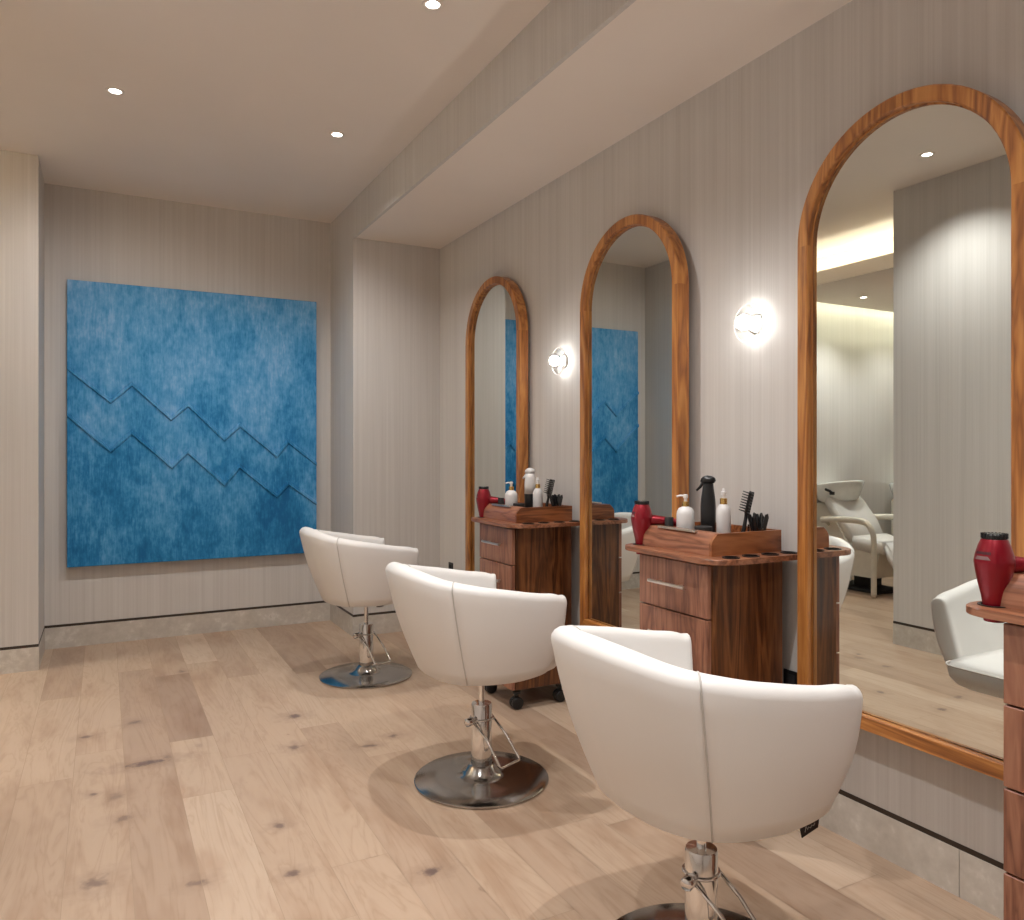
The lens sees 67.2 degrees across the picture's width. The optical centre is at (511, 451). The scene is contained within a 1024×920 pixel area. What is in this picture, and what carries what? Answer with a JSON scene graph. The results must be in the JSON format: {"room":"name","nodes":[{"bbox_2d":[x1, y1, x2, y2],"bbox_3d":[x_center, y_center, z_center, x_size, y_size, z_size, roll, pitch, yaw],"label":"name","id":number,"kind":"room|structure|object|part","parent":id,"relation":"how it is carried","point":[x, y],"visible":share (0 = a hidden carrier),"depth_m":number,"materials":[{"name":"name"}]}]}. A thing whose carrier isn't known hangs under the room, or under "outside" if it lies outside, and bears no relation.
{"room":"salon","nodes":[
{"label":"salon","id":0,"kind":"room"},
{"bbox_2d":[0,150,43,647],"bbox_3d":[-4.627,-0.225,3.759,3.993,2.950,0.636,0,0,-28],"label":"wall","id":1,"kind":"structure","parent":0,"point":[21,176],"depth_m":4.38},
{"bbox_2d":[0,647,37,673],"bbox_3d":[-4.425,1.183,3.505,3.873,0.134,0.003,0,0,-28],"label":"baseboard","id":2,"kind":"structure","parent":1,"relation":"attached to","point":[23,659],"depth_m":4.37,"materials":[{"name":"stone"}]},
{"bbox_2d":[0,644,37,650],"bbox_3d":[-4.425,1.108,3.505,3.873,0.016,0.001,0,0,-28],"label":"trim","id":3,"kind":"structure","parent":1,"relation":"attached to","point":[32,645],"depth_m":4.37,"materials":[{"name":"black metal"}]},
{"bbox_2d":[38,629,44,669],"bbox_3d":[-2.835,1.183,4.643,0.003,0.134,0.516,0,0,-28],"label":"baseboard","id":4,"kind":"structure","parent":1,"relation":"attached to","point":[41,648],"depth_m":4.59,"materials":[{"name":"stone"}]},
{"bbox_2d":[44,183,330,625],"bbox_3d":[-2.181,-0.225,5.350,1.821,2.950,0.120,0,0,-28],"label":"wall","id":5,"kind":"structure","parent":0,"point":[90,235],"depth_m":5.20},
{"bbox_2d":[45,601,326,627],"bbox_3d":[-2.153,1.108,5.296,1.821,0.016,0.001,0,0,-28],"label":"trim","id":6,"kind":"structure","parent":5,"relation":"attached to","point":[314,602],"depth_m":5.23,"materials":[{"name":"black metal"}]},
{"bbox_2d":[45,603,329,649],"bbox_3d":[-2.152,1.183,5.296,1.821,0.134,0.003,0,0,-28],"label":"baseboard","id":7,"kind":"structure","parent":5,"relation":"attached to","point":[112,632],"depth_m":5.24,"materials":[{"name":"stone"}]},
{"bbox_2d":[67,279,316,567],"bbox_3d":[-2.132,-0.181,5.266,1.578,1.828,0.074,0,0,-28],"label":"artwork","id":8,"kind":"object","parent":5,"relation":"attached to","point":[191,415],"visible":0.91,"depth_m":5.19},
{"bbox_2d":[330,604,352,636],"bbox_3d":[-1.212,1.183,5.464,0.003,0.134,0.588,0,0,-28],"label":"baseboard","id":9,"kind":"structure","parent":5,"relation":"attached to","point":[342,619],"depth_m":5.45,"materials":[{"name":"stone"}]},
{"bbox_2d":[337,606,352,616],"bbox_3d":[-1.211,1.108,5.464,0.001,0.016,0.588,0,0,-28],"label":"trim","id":10,"kind":"structure","parent":5,"relation":"attached to","point":[340,607],"depth_m":5.37,"materials":[{"name":"black metal"}]},
{"bbox_2d":[0,0,551,222],"bbox_3d":[-1.875,-1.750,1.319,6.565,0.100,7.528,0,0,-28],"label":"ceiling","id":11,"kind":"structure","parent":0,"point":[227,104],"depth_m":3.57,"materials":[{"name":"paint"}]},
{"bbox_2d":[105,87,124,95],"bbox_3d":[-1.867,-1.697,3.622,0.084,0.004,0.084,0,0,-28],"label":"recessed light","id":12,"kind":"object","parent":11,"relation":"in","point":[112,90],"visible":1,"depth_m":3.62,"materials":[{"name":"paint"}]},
{"bbox_2d":[329,131,344,137],"bbox_3d":[-0.936,-1.697,4.117,0.084,0.004,0.084,0,0,-28],"label":"recessed light","id":13,"kind":"object","parent":11,"relation":"in","point":[336,134],"visible":1,"depth_m":4.12,"materials":[{"name":"paint"}]},
{"bbox_2d":[422,0,443,10],"bbox_3d":[-0.300,-1.697,2.921,0.084,0.004,0.084,0,0,-28],"label":"recessed light","id":14,"kind":"object","parent":11,"relation":"in","point":[431,5],"visible":1,"depth_m":2.92,"materials":[{"name":"paint"}]},
{"bbox_2d":[331,201,439,614],"bbox_3d":[-0.907,-0.225,5.694,0.751,2.950,0.708,0,0,-28],"label":"wall pier","id":15,"kind":"object","parent":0,"point":[385,296],"visible":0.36,"depth_m":5.36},
{"bbox_2d":[353,611,395,616],"bbox_3d":[-0.794,1.108,5.352,0.631,0.016,0.001,0,0,-28],"label":"trim","id":16,"kind":"object","parent":15,"relation":"attached to","point":[385,612],"visible":0.36,"depth_m":5.28,"materials":[{"name":"black metal"}]},
{"bbox_2d":[353,613,401,634],"bbox_3d":[-0.794,1.183,5.351,0.631,0.134,0.003,0,0,-28],"label":"baseboard","id":17,"kind":"object","parent":15,"relation":"attached to","point":[382,623],"visible":0.43,"depth_m":5.30,"materials":[{"name":"stone"}]},
{"bbox_2d":[353,0,635,237],"bbox_3d":[0.506,-1.575,2.250,0.020,0.250,6.700,0,0,-28],"label":"wall","id":18,"kind":"structure","parent":0,"point":[562,27],"depth_m":3.35,"materials":[{"name":"beige paint"}]},
{"bbox_2d":[0,620,1001,919],"bbox_3d":[-1.875,1.250,1.318,6.324,0.001,7.287,0,0,-28],"label":"floor","id":19,"kind":"structure","parent":0,"point":[167,885],"depth_m":2.64,"materials":[{"name":"brown wood"}]},
{"bbox_2d":[299,527,418,688],"bbox_3d":[-0.856,0.829,4.285,0.624,0.843,0.642,0,0,-28],"label":"chair","id":20,"kind":"object","parent":19,"relation":"on","point":[347,570],"visible":0.93,"depth_m":4.06,"materials":[{"name":"white leather"}]},
{"bbox_3d":[-1.030,0.613,4.193,0.231,0.411,0.529,0,0,-28],"label":"backrest","id":21,"kind":"part","parent":20,"relation":"part of","materials":[{"name":"white leather"}]},
{"bbox_3d":[-0.946,0.631,4.512,0.438,0.374,0.158,0,0,-28],"label":"armrest","id":22,"kind":"part","parent":20,"relation":"part of","materials":[{"name":"white leather"}]},
{"bbox_3d":[-0.758,1.086,4.263,0.150,0.152,0.120,0,0,40],"label":"pump lever","id":23,"kind":"part","parent":20,"relation":"part of","materials":[{"name":"silver metal"}]},
{"bbox_3d":[-0.718,0.631,4.084,0.438,0.374,0.158,0,0,-28],"label":"armrest","id":24,"kind":"part","parent":20,"relation":"part of","materials":[{"name":"white leather"}]},
{"bbox_2d":[385,562,566,808],"bbox_3d":[-0.157,0.829,2.922,0.624,0.843,0.642,0,0,-28],"label":"chair","id":25,"kind":"object","parent":19,"relation":"on","point":[458,628],"visible":0.98,"depth_m":2.72,"materials":[{"name":"white leather"}]},
{"bbox_3d":[-0.330,0.613,2.830,0.231,0.411,0.529,0,0,-28],"label":"backrest","id":26,"kind":"part","parent":25,"relation":"part of","materials":[{"name":"white leather"}]},
{"bbox_3d":[-0.246,0.631,3.149,0.438,0.374,0.158,0,0,-28],"label":"armrest","id":27,"kind":"part","parent":25,"relation":"part of","materials":[{"name":"white leather"}]},
{"bbox_3d":[-0.059,1.086,2.900,0.150,0.152,0.120,0,0,40],"label":"pump lever","id":28,"kind":"part","parent":25,"relation":"part of","materials":[{"name":"silver metal"}]},
{"bbox_3d":[-0.019,0.631,2.721,0.438,0.374,0.158,0,0,-28],"label":"armrest","id":29,"kind":"part","parent":25,"relation":"part of","materials":[{"name":"white leather"}]},
{"bbox_3d":[-0.097,0.763,2.954,0.475,0.118,0.444,0,0,-28],"label":"seat","id":30,"kind":"part","parent":25,"relation":"part of","materials":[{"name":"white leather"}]},
{"bbox_2d":[471,502,579,709],"bbox_3d":[0.061,0.758,3.943,0.405,0.983,0.524,0,0,-28],"label":"trolley","id":31,"kind":"object","parent":19,"relation":"on","point":[527,549],"visible":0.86,"depth_m":3.79,"materials":[{"name":"brown wood"}]},
{"bbox_2d":[476,486,504,516],"bbox_3d":[-0.087,0.282,4.061,0.210,0.198,0.082,0,0,12],"label":"hair dryer","id":32,"kind":"object","parent":31,"relation":"in","point":[483,498],"visible":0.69,"depth_m":4.05,"materials":[{"name":"red plastic"}]},
{"bbox_3d":[-0.068,0.257,4.057,0.130,0.046,0.040,0,0,12],"label":"handle","id":33,"kind":"part","parent":32,"relation":"part of","materials":[{"name":"red plastic"}]},
{"bbox_3d":[-0.099,0.454,3.846,0.032,0.012,0.191,0,0,-28],"label":"handle","id":34,"kind":"part","parent":31,"relation":"part of","materials":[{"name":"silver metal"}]},
{"bbox_3d":[-0.077,0.638,3.858,0.018,0.176,0.359,0,0,-28],"label":"drawer","id":35,"kind":"part","parent":31,"relation":"part of","materials":[{"name":"brown wood"}]},
{"bbox_3d":[-0.077,0.459,3.858,0.018,0.173,0.359,0,0,-28],"label":"drawer","id":36,"kind":"part","parent":31,"relation":"part of","materials":[{"name":"brown wood"}]},
{"bbox_2d":[498,498,503,503],"bbox_3d":[-0.057,0.283,4.029,0.032,0.086,0.032,0,0,-28],"label":"jar","id":37,"kind":"object","parent":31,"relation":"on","point":[500,500],"visible":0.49,"depth_m":4.01,"materials":[{"name":"black plastic"}]},
{"bbox_3d":[-0.054,0.271,3.909,0.014,0.008,0.201,0,0,-28],"label":"tray handle","id":38,"kind":"part","parent":31,"relation":"part of","materials":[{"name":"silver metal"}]},
{"bbox_2d":[505,482,517,505],"bbox_3d":[-0.005,0.240,3.999,0.068,0.172,0.065,0,0,34],"label":"pump bottle","id":39,"kind":"object","parent":31,"relation":"on","point":[511,496],"visible":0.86,"depth_m":3.97,"materials":[{"name":"white plastic"}]},
{"bbox_2d":[513,503,524,506],"bbox_3d":[0.036,0.293,3.896,0.062,0.066,0.062,0,0,-28],"label":"jar","id":40,"kind":"object","parent":31,"relation":"on","point":[514,504],"visible":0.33,"depth_m":3.88,"materials":[{"name":"black plastic"}]},
{"bbox_2d":[471,517,579,528],"bbox_3d":[0.064,0.354,3.945,0.400,0.018,0.524,0,0,-28],"label":"countertop","id":41,"kind":"structure","parent":31,"relation":"on","point":[499,523],"depth_m":3.74,"materials":[{"name":"brown wood"}]},
{"bbox_2d":[522,468,535,506],"bbox_3d":[0.092,0.204,3.979,0.058,0.244,0.066,0,0,-26],"label":"spray bottle","id":42,"kind":"object","parent":31,"relation":"on","point":[529,476],"visible":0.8,"depth_m":3.95,"materials":[{"name":"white plastic"}]},
{"bbox_2d":[525,494,532,506],"bbox_3d":[0.094,0.271,3.976,0.058,0.110,0.058,0,0,27],"label":"bottle","id":43,"kind":"object","parent":42,"relation":"attached to","point":[528,497],"depth_m":3.95,"materials":[{"name":"black plastic"}]},
{"bbox_2d":[533,477,542,506],"bbox_3d":[0.131,0.227,3.916,0.050,0.198,0.050,0,0,-28],"label":"pump bottle","id":44,"kind":"object","parent":31,"relation":"on","point":[537,493],"visible":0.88,"depth_m":3.90,"materials":[{"name":"white plastic"}]},
{"bbox_3d":[0.227,0.295,3.884,0.042,0.062,0.042,0,0,-28],"label":"glass cup","id":45,"kind":"object","parent":31,"relation":"on","visible":0},
{"bbox_2d":[552,495,556,505],"bbox_3d":[0.215,0.268,3.871,0.031,0.106,0.014,0,0,-41],"label":"hair clip","id":46,"kind":"object","parent":45,"relation":"in","point":[553,497],"visible":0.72,"depth_m":3.87,"materials":[{"name":"black plastic"}]},
{"bbox_2d":[558,495,562,505],"bbox_3d":[0.242,0.268,3.875,0.033,0.107,0.015,0,0,36],"label":"hair clip","id":47,"kind":"object","parent":45,"relation":"in","point":[560,496],"visible":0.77,"depth_m":3.87,"materials":[{"name":"black plastic"}]},
{"bbox_3d":[0.164,0.309,3.890,0.048,0.034,0.048,0,0,-39],"label":"glass cup","id":48,"kind":"object","parent":31,"relation":"on","visible":0},
{"bbox_2d":[544,479,554,506],"bbox_3d":[0.187,0.227,3.897,0.040,0.184,0.052,0,0,41],"label":"brush","id":49,"kind":"object","parent":48,"relation":"in","point":[549,491],"visible":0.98,"depth_m":3.89,"materials":[{"name":"black plastic"}]},
{"bbox_2d":[551,625,862,919],"bbox_3d":[0.418,0.829,1.843,0.624,0.843,0.642,0,0,-28],"label":"chair","id":50,"kind":"object","parent":19,"relation":"on","point":[703,758],"visible":1,"depth_m":1.60,"materials":[{"name":"white leather"}]},
{"bbox_3d":[0.245,0.613,1.751,0.231,0.411,0.529,0,0,-28],"label":"backrest","id":51,"kind":"part","parent":50,"relation":"part of","materials":[{"name":"white leather"}]},
{"bbox_3d":[0.329,0.631,2.070,0.438,0.374,0.158,0,0,-28],"label":"armrest","id":52,"kind":"part","parent":50,"relation":"part of","materials":[{"name":"white leather"}]},
{"bbox_3d":[0.516,1.086,1.821,0.150,0.152,0.120,0,0,40],"label":"pump lever","id":53,"kind":"part","parent":50,"relation":"part of","materials":[{"name":"silver metal"}]},
{"bbox_3d":[0.556,0.631,1.642,0.438,0.374,0.158,0,0,-28],"label":"armrest","id":54,"kind":"part","parent":50,"relation":"part of","materials":[{"name":"white leather"}]},
{"bbox_2d":[625,522,796,683],"bbox_3d":[0.696,0.758,2.748,0.405,0.983,0.524,0,0,-28],"label":"trolley","id":55,"kind":"object","parent":19,"relation":"on","point":[722,590],"visible":0.47,"depth_m":2.59,"materials":[{"name":"brown wood"}]},
{"bbox_2d":[631,500,675,553],"bbox_3d":[0.548,0.282,2.865,0.210,0.198,0.082,0,0,12],"label":"hair dryer","id":56,"kind":"object","parent":55,"relation":"in","point":[642,518],"visible":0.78,"depth_m":2.85,"materials":[{"name":"red plastic"}]},
{"bbox_2d":[635,500,648,504],"bbox_3d":[0.485,0.189,2.879,0.054,0.012,0.054,0,0,12],"label":"grille","id":57,"kind":"object","parent":56,"relation":"attached to","point":[642,502],"depth_m":2.86,"materials":[{"name":"black plastic"}]},
{"bbox_3d":[0.567,0.257,2.861,0.130,0.046,0.040,0,0,12],"label":"handle","id":58,"kind":"part","parent":56,"relation":"part of","materials":[{"name":"red plastic"}]},
{"bbox_3d":[0.537,0.454,2.650,0.032,0.012,0.191,0,0,-28],"label":"handle","id":59,"kind":"part","parent":55,"relation":"part of","materials":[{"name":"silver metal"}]},
{"bbox_2d":[665,517,672,526],"bbox_3d":[0.578,0.283,2.833,0.032,0.086,0.032,0,0,-28],"label":"jar","id":60,"kind":"object","parent":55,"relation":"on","point":[668,520],"visible":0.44,"depth_m":2.82,"materials":[{"name":"black plastic"}]},
{"bbox_3d":[0.558,0.638,2.663,0.018,0.176,0.359,0,0,-28],"label":"drawer","id":61,"kind":"part","parent":55,"relation":"part of","materials":[{"name":"brown wood"}]},
{"bbox_3d":[0.558,0.459,2.663,0.018,0.173,0.359,0,0,-28],"label":"drawer","id":62,"kind":"part","parent":55,"relation":"part of","materials":[{"name":"brown wood"}]},
{"bbox_3d":[0.581,0.271,2.714,0.014,0.008,0.201,0,0,-28],"label":"tray handle","id":63,"kind":"part","parent":55,"relation":"part of","materials":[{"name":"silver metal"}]},
{"bbox_2d":[676,494,694,528],"bbox_3d":[0.631,0.240,2.803,0.068,0.172,0.065,0,0,34],"label":"pump bottle","id":64,"kind":"object","parent":55,"relation":"on","point":[685,515],"visible":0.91,"depth_m":2.78,"materials":[{"name":"white plastic"}]},
{"bbox_2d":[694,525,711,531],"bbox_3d":[0.671,0.293,2.701,0.062,0.066,0.062,0,0,-28],"label":"jar","id":65,"kind":"object","parent":55,"relation":"on","point":[698,527],"visible":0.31,"depth_m":2.68,"materials":[{"name":"black plastic"}]},
{"bbox_2d":[696,475,715,531],"bbox_3d":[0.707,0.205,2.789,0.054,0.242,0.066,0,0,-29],"label":"spray bottle","id":66,"kind":"object","parent":55,"relation":"on","point":[708,502],"visible":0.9,"depth_m":2.77,"materials":[{"name":"black plastic"}]},
{"bbox_2d":[625,543,796,565],"bbox_3d":[0.699,0.354,2.749,0.400,0.018,0.524,0,0,-28],"label":"countertop","id":67,"kind":"structure","parent":55,"relation":"on","point":[671,554],"depth_m":2.55,"materials":[{"name":"brown wood"}]},
{"bbox_2d":[716,488,730,532],"bbox_3d":[0.748,0.227,2.722,0.050,0.198,0.050,0,0,-28],"label":"pump bottle","id":68,"kind":"object","parent":55,"relation":"on","point":[723,513],"visible":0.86,"depth_m":2.70,"materials":[{"name":"white plastic"}]},
{"bbox_3d":[0.862,0.295,2.688,0.042,0.062,0.042,0,0,-28],"label":"glass cup","id":69,"kind":"object","parent":55,"relation":"on","visible":0},
{"bbox_2d":[747,514,753,530],"bbox_3d":[0.839,0.268,2.687,0.033,0.106,0.014,0,0,-6],"label":"hair clip","id":70,"kind":"object","parent":69,"relation":"in","point":[750,517],"visible":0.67,"depth_m":2.69,"materials":[{"name":"black plastic"}]},
{"bbox_2d":[753,514,759,530],"bbox_3d":[0.850,0.268,2.675,0.031,0.106,0.014,0,0,-41],"label":"hair clip","id":71,"kind":"object","parent":69,"relation":"in","point":[755,520],"visible":0.67,"depth_m":2.67,"materials":[{"name":"black plastic"}]},
{"bbox_2d":[759,513,761,530],"bbox_3d":[0.866,0.267,2.692,0.013,0.108,0.022,0,0,43],"label":"hair clip","id":72,"kind":"object","parent":69,"relation":"in","point":[760,514],"visible":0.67,"depth_m":2.69,"materials":[{"name":"black plastic"}]},
{"bbox_2d":[761,514,768,530],"bbox_3d":[0.878,0.268,2.679,0.033,0.107,0.015,0,0,36],"label":"hair clip","id":73,"kind":"object","parent":69,"relation":"in","point":[764,519],"visible":0.67,"depth_m":2.67,"materials":[{"name":"black plastic"}]},
{"bbox_3d":[0.800,0.309,2.694,0.048,0.034,0.048,0,0,-39],"label":"glass cup","id":74,"kind":"object","parent":55,"relation":"on","visible":0},
{"bbox_2d":[739,491,753,531],"bbox_3d":[0.822,0.227,2.701,0.040,0.184,0.052,0,0,41],"label":"brush","id":75,"kind":"object","parent":74,"relation":"in","point":[750,495],"visible":0.98,"depth_m":2.69,"materials":[{"name":"black plastic"}]},
{"bbox_3d":[0.811,0.269,2.695,0.016,0.101,0.015,13,0,40],"label":"handle","id":76,"kind":"part","parent":75,"relation":"part of","materials":[{"name":"black plastic"}]},
{"bbox_2d":[966,572,1023,919],"bbox_3d":[1.298,0.758,1.604,0.405,0.983,0.524,0,0,-28],"label":"trolley","id":77,"kind":"object","parent":19,"relation":"on","point":[1011,610],"visible":0.9,"depth_m":1.66,"materials":[{"name":"brown wood"}]},
{"bbox_2d":[966,600,1023,625],"bbox_3d":[1.301,0.354,1.605,0.400,0.018,0.524,0,0,-28],"label":"countertop","id":78,"kind":"structure","parent":77,"relation":"on","point":[1007,615],"depth_m":1.67,"materials":[{"name":"brown wood"}]},
{"bbox_2d":[973,532,1023,622],"bbox_3d":[1.151,0.282,1.731,0.210,0.198,0.082,0,0,4],"label":"hair dryer","id":79,"kind":"object","parent":77,"relation":"in","point":[995,562],"visible":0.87,"depth_m":1.71,"materials":[{"name":"red plastic"}]},
{"bbox_2d":[980,532,1008,539],"bbox_3d":[1.087,0.189,1.735,0.054,0.012,0.054,0,0,4],"label":"grille","id":80,"kind":"object","parent":79,"relation":"attached to","point":[984,535],"depth_m":1.72,"materials":[{"name":"black plastic"}]},
{"bbox_3d":[1.170,0.257,1.730,0.130,0.046,0.040,0,0,4],"label":"handle","id":81,"kind":"part","parent":79,"relation":"part of","materials":[{"name":"red plastic"}]},
{"bbox_3d":[1.160,1.004,1.519,0.018,0.179,0.359,0,0,-28],"label":"drawer","id":82,"kind":"part","parent":77,"relation":"part of","materials":[{"name":"brown wood"}]},
{"bbox_3d":[1.160,0.820,1.519,0.018,0.179,0.359,0,0,-28],"label":"drawer","id":83,"kind":"part","parent":77,"relation":"part of","materials":[{"name":"brown wood"}]},
{"bbox_3d":[1.160,0.638,1.519,0.018,0.176,0.359,0,0,-28],"label":"drawer","id":84,"kind":"part","parent":77,"relation":"part of","materials":[{"name":"brown wood"}]},
{"bbox_3d":[1.160,0.459,1.519,0.018,0.173,0.359,0,0,-28],"label":"drawer","id":85,"kind":"part","parent":77,"relation":"part of","materials":[{"name":"brown wood"}]},
{"bbox_2d":[356,0,851,248],"bbox_3d":[0.785,-1.460,2.399,0.613,0.020,6.700,0,0,-28],"label":"ceiling","id":86,"kind":"structure","parent":0,"point":[654,56],"depth_m":3.18,"materials":[{"name":"paint"}]},
{"bbox_2d":[440,0,1023,863],"bbox_3d":[1.137,-0.225,2.518,0.120,2.950,6.820,0,0,-28],"label":"wall","id":87,"kind":"structure","parent":0,"point":[732,168],"depth_m":2.91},
{"bbox_2d":[448,562,452,568],"bbox_3d":[-0.423,0.819,5.319,0.008,0.112,0.070,0,0,-28],"label":"wall socket","id":88,"kind":"object","parent":87,"relation":"attached to","point":[450,565],"visible":0.38,"depth_m":5.32,"materials":[{"name":"black plastic"}]},
{"bbox_2d":[465,276,527,571],"bbox_3d":[-0.095,-0.099,4.628,0.076,1.896,0.731,0,0,-28],"label":"arched mirror","id":89,"kind":"object","parent":87,"relation":"attached to","point":[496,343],"visible":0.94,"depth_m":4.61,"materials":[{"name":"brown wood"}]},
{"bbox_2d":[472,285,515,571],"bbox_3d":[-0.097,-0.099,4.627,0.024,1.816,0.651,0,0,-28],"label":"mirror glass","id":90,"kind":"object","parent":89,"relation":"on","point":[493,306],"depth_m":4.63,"materials":[{"name":"silver metal"}]},
{"bbox_2d":[549,347,567,374],"bbox_3d":[0.240,-0.472,3.994,0.106,0.145,0.106,0,0,18],"label":"wall lamp","id":91,"kind":"object","parent":87,"relation":"attached to","point":[554,360],"visible":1,"depth_m":3.98,"materials":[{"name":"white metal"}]},
{"bbox_3d":[0.219,-0.472,3.983,0.052,0.052,0.052,0,0,-28],"label":"bulb","id":92,"kind":"part","parent":91,"relation":"part of","materials":[{"name":"white glass"}]},
{"bbox_2d":[580,214,688,628],"bbox_3d":[0.536,-0.098,3.425,0.090,1.883,0.726,0,0,-28],"label":"arched mirror","id":93,"kind":"object","parent":87,"relation":"attached to","point":[634,301],"visible":0.96,"depth_m":3.42,"materials":[{"name":"brown wood"}]},
{"bbox_3d":[0.520,0.822,3.416,0.054,0.044,0.726,0,0,-28],"label":"rail","id":94,"kind":"part","parent":93,"relation":"part of","materials":[{"name":"brown wood"}]},
{"bbox_2d":[734,303,762,342],"bbox_3d":[0.864,-0.472,2.819,0.106,0.145,0.106,0,0,18],"label":"wall lamp","id":95,"kind":"object","parent":87,"relation":"attached to","point":[754,323],"visible":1,"depth_m":2.81,"materials":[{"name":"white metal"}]},
{"bbox_3d":[0.843,-0.472,2.809,0.052,0.052,0.052,0,0,-28],"label":"bulb","id":96,"kind":"part","parent":95,"relation":"part of","materials":[{"name":"white glass"}]},
{"bbox_2d":[552,684,1005,919],"bbox_3d":[1.054,1.183,2.542,0.003,0.134,6.700,0,0,-28],"label":"baseboard","id":97,"kind":"structure","parent":87,"relation":"attached to","point":[978,882],"depth_m":2.26,"materials":[{"name":"stone"}]},
{"bbox_2d":[784,668,796,684],"bbox_3d":[0.975,0.819,2.686,0.008,0.112,0.070,0,0,-28],"label":"wall socket","id":98,"kind":"object","parent":87,"relation":"attached to","point":[790,677],"visible":0.3,"depth_m":2.69,"materials":[{"name":"black plastic"}]},
{"bbox_2d":[797,84,1023,780],"bbox_3d":[1.154,-0.097,2.248,0.102,1.873,0.722,0,0,-28],"label":"arched mirror","id":99,"kind":"object","parent":87,"relation":"attached to","point":[910,249],"visible":0.97,"depth_m":2.21,"materials":[{"name":"brown wood"}]},
{"bbox_3d":[1.133,0.817,2.237,0.054,0.044,0.722,0,0,-28],"label":"rail","id":100,"kind":"part","parent":99,"relation":"part of","materials":[{"name":"brown wood"}]},
{"bbox_2d":[838,789,1003,869],"bbox_3d":[1.055,1.108,2.542,0.001,0.016,6.700,0,0,-28],"label":"trim","id":101,"kind":"structure","parent":87,"relation":"attached to","point":[972,852],"depth_m":2.25,"materials":[{"name":"black metal"}]}
]}

